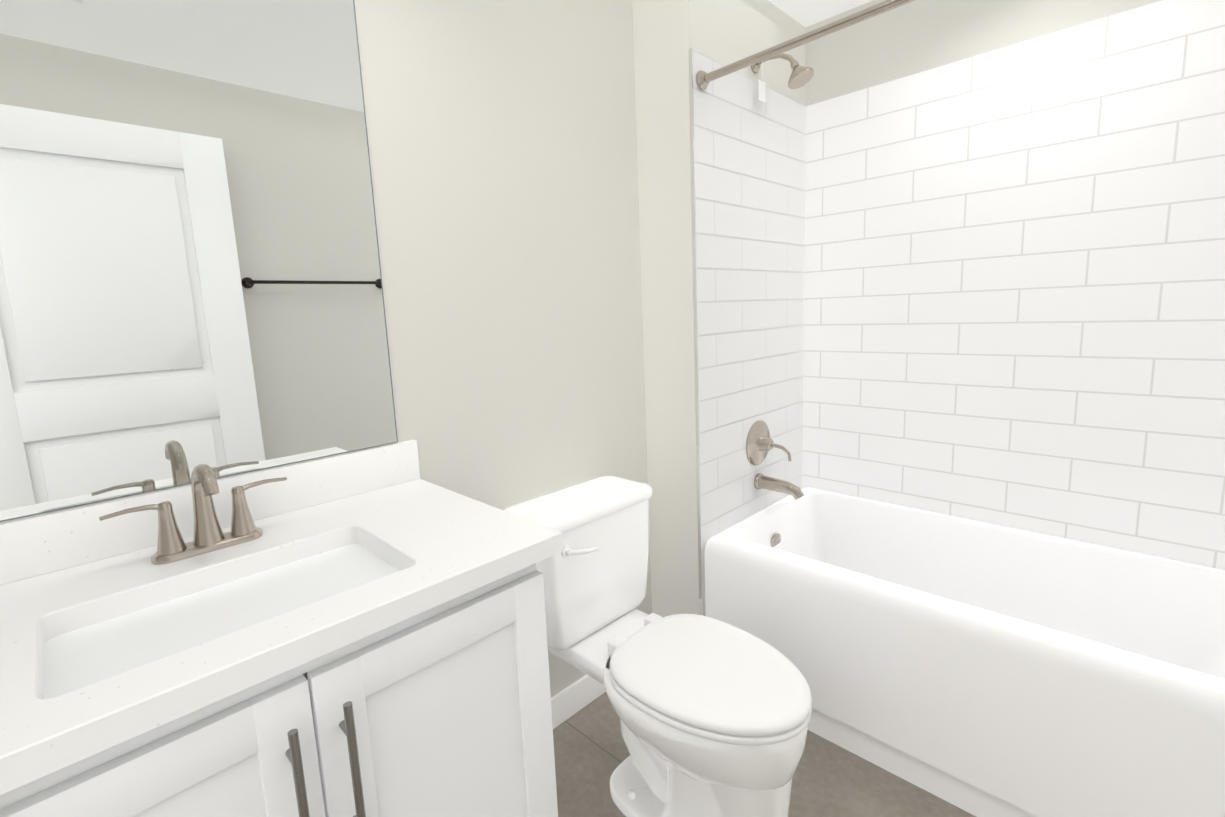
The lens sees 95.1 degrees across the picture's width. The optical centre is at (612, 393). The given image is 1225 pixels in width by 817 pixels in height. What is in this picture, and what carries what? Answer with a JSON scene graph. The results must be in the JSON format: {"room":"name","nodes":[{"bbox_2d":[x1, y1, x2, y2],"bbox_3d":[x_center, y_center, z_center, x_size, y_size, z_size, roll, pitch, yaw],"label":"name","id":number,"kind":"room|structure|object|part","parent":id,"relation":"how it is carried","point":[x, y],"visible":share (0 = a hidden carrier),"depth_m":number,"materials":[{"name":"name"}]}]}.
{"room":"bathroom","nodes":[
{"label":"bathroom","id":0,"kind":"room"},
{"bbox_2d":[0,0,651,697],"bbox_3d":[-0.389,-0.091,1.617,0.120,2.440,3.110,6,12,44],"label":"wall","id":1,"kind":"structure","parent":0,"point":[502,138],"depth_m":1.60,"materials":[{"name":"grey paint"}]},
{"bbox_2d":[0,0,397,520],"bbox_3d":[-0.949,-0.370,0.918,0.009,1.142,1.120,6,12,44],"label":"mirror","id":2,"kind":"object","parent":1,"relation":"attached to","point":[190,274],"visible":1,"depth_m":1.06,"materials":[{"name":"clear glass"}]},
{"bbox_2d":[551,675,605,728],"bbox_3d":[-0.147,1.040,1.889,0.013,0.105,0.890,6,12,44],"label":"baseboard","id":3,"kind":"structure","parent":1,"relation":"attached to","point":[575,697],"depth_m":1.90,"materials":[{"name":"white wood"}]},
{"bbox_2d":[632,0,804,617],"bbox_3d":[0.467,-0.217,2.228,0.230,2.440,0.780,6,12,44],"label":"wall","id":4,"kind":"structure","parent":0,"point":[668,35],"depth_m":1.93,"materials":[{"name":"grey paint"}]},
{"bbox_2d":[689,48,702,614],"bbox_3d":[0.285,-0.009,1.891,0.013,2.142,0.003,6,12,44],"label":"trim","id":5,"kind":"structure","parent":4,"relation":"attached to","point":[695,318],"depth_m":1.86,"materials":[{"name":"silver metal"}]},
{"bbox_2d":[693,50,805,544],"bbox_3d":[0.545,-0.317,2.124,0.010,1.617,0.770,6,12,44],"label":"wall tiles","id":6,"kind":"structure","parent":4,"relation":"attached to","point":[749,150],"depth_m":2.06,"materials":[{"name":"white tile"}]},
{"bbox_2d":[696,0,914,89],"bbox_3d":[0.824,-0.946,1.243,1.524,0.078,0.055,6,12,44],"label":"rail","id":7,"kind":"object","parent":6,"relation":"attached to","point":[703,79],"visible":0.98,"depth_m":1.53,"materials":[{"name":"silver metal"}]},
{"bbox_2d":[746,53,813,499],"bbox_3d":[0.616,-0.401,2.041,0.218,1.613,0.178,6,12,44],"label":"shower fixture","id":8,"kind":"structure","parent":4,"relation":"attached to","point":[760,443],"depth_m":2.14,"materials":[{"name":"silver metal"}]},
{"bbox_2d":[553,692,975,816],"bbox_3d":[0.337,1.210,1.139,2.014,0.050,3.110,6,12,44],"label":"floor","id":9,"kind":"structure","parent":0,"point":[591,754],"depth_m":1.61,"materials":[{"name":"tile"}]},
{"bbox_2d":[0,440,561,816],"bbox_3d":[-0.598,0.684,0.970,0.597,1.114,0.921,6,12,44],"label":"bathroom vanity","id":10,"kind":"object","parent":9,"relation":"on","point":[361,633],"visible":1,"depth_m":0.88,"materials":[{"name":"painted wood"},{"name":"quartz"},{"name":"steel"}]},
{"bbox_2d":[99,463,287,564],"bbox_3d":[-0.721,0.206,0.999,0.135,0.167,0.281,6,12,44],"label":"faucet","id":11,"kind":"object","parent":10,"relation":"on","point":[246,542],"depth_m":1.01,"materials":[{"name":"silver metal"}]},
{"bbox_2d":[504,476,811,816],"bbox_3d":[0.124,0.731,1.522,0.838,0.818,0.452,6,12,44],"label":"toilet","id":12,"kind":"object","parent":9,"relation":"on","point":[713,714],"visible":0.92,"depth_m":1.43,"materials":[{"name":"white ceramic"}]},
{"bbox_3d":[-0.087,0.494,1.689,0.222,0.382,0.450,6,12,44],"label":"tank","id":13,"kind":"part","parent":12,"relation":"part of","materials":[{"name":"white ceramic"}]},
{"bbox_3d":[-0.087,0.419,1.510,0.038,0.036,0.103,6,12,44],"label":"handle","id":14,"kind":"part","parent":12,"relation":"part of","materials":[{"name":"white plastic"}]},
{"bbox_3d":[0.237,0.693,1.404,0.519,0.048,0.392,6,12,44],"label":"seat","id":15,"kind":"part","parent":12,"relation":"part of","materials":[{"name":"white plastic"}]},
{"bbox_2d":[704,487,1224,816],"bbox_3d":[1.135,0.782,1.745,1.518,0.553,0.762,6,12,44],"label":"bathtub","id":16,"kind":"object","parent":9,"relation":"on","point":[978,668],"visible":0.96,"depth_m":1.58,"materials":[{"name":"white ceramic"}]},
{"bbox_2d":[768,0,872,26],"bbox_3d":[0.235,-1.251,0.774,2.014,0.050,3.110,6,12,44],"label":"ceiling","id":17,"kind":"structure","parent":0,"point":[805,13],"depth_m":2.10,"materials":[{"name":"white paint"}]},
{"bbox_2d":[805,0,1159,105],"bbox_3d":[1.333,-0.219,2.006,1.774,2.440,0.120,6,12,44],"label":"wall","id":18,"kind":"structure","parent":0,"point":[915,36],"depth_m":1.96,"materials":[{"name":"paint tile"},{"name":"grout"}]},
{"bbox_2d":[802,0,1224,569],"bbox_3d":[1.365,-0.312,1.863,1.524,1.617,0.010,6,12,44],"label":"wall tile","id":19,"kind":"structure","parent":18,"relation":"attached to","point":[1014,290],"depth_m":1.83,"materials":[{"name":"white tile"}]}
]}

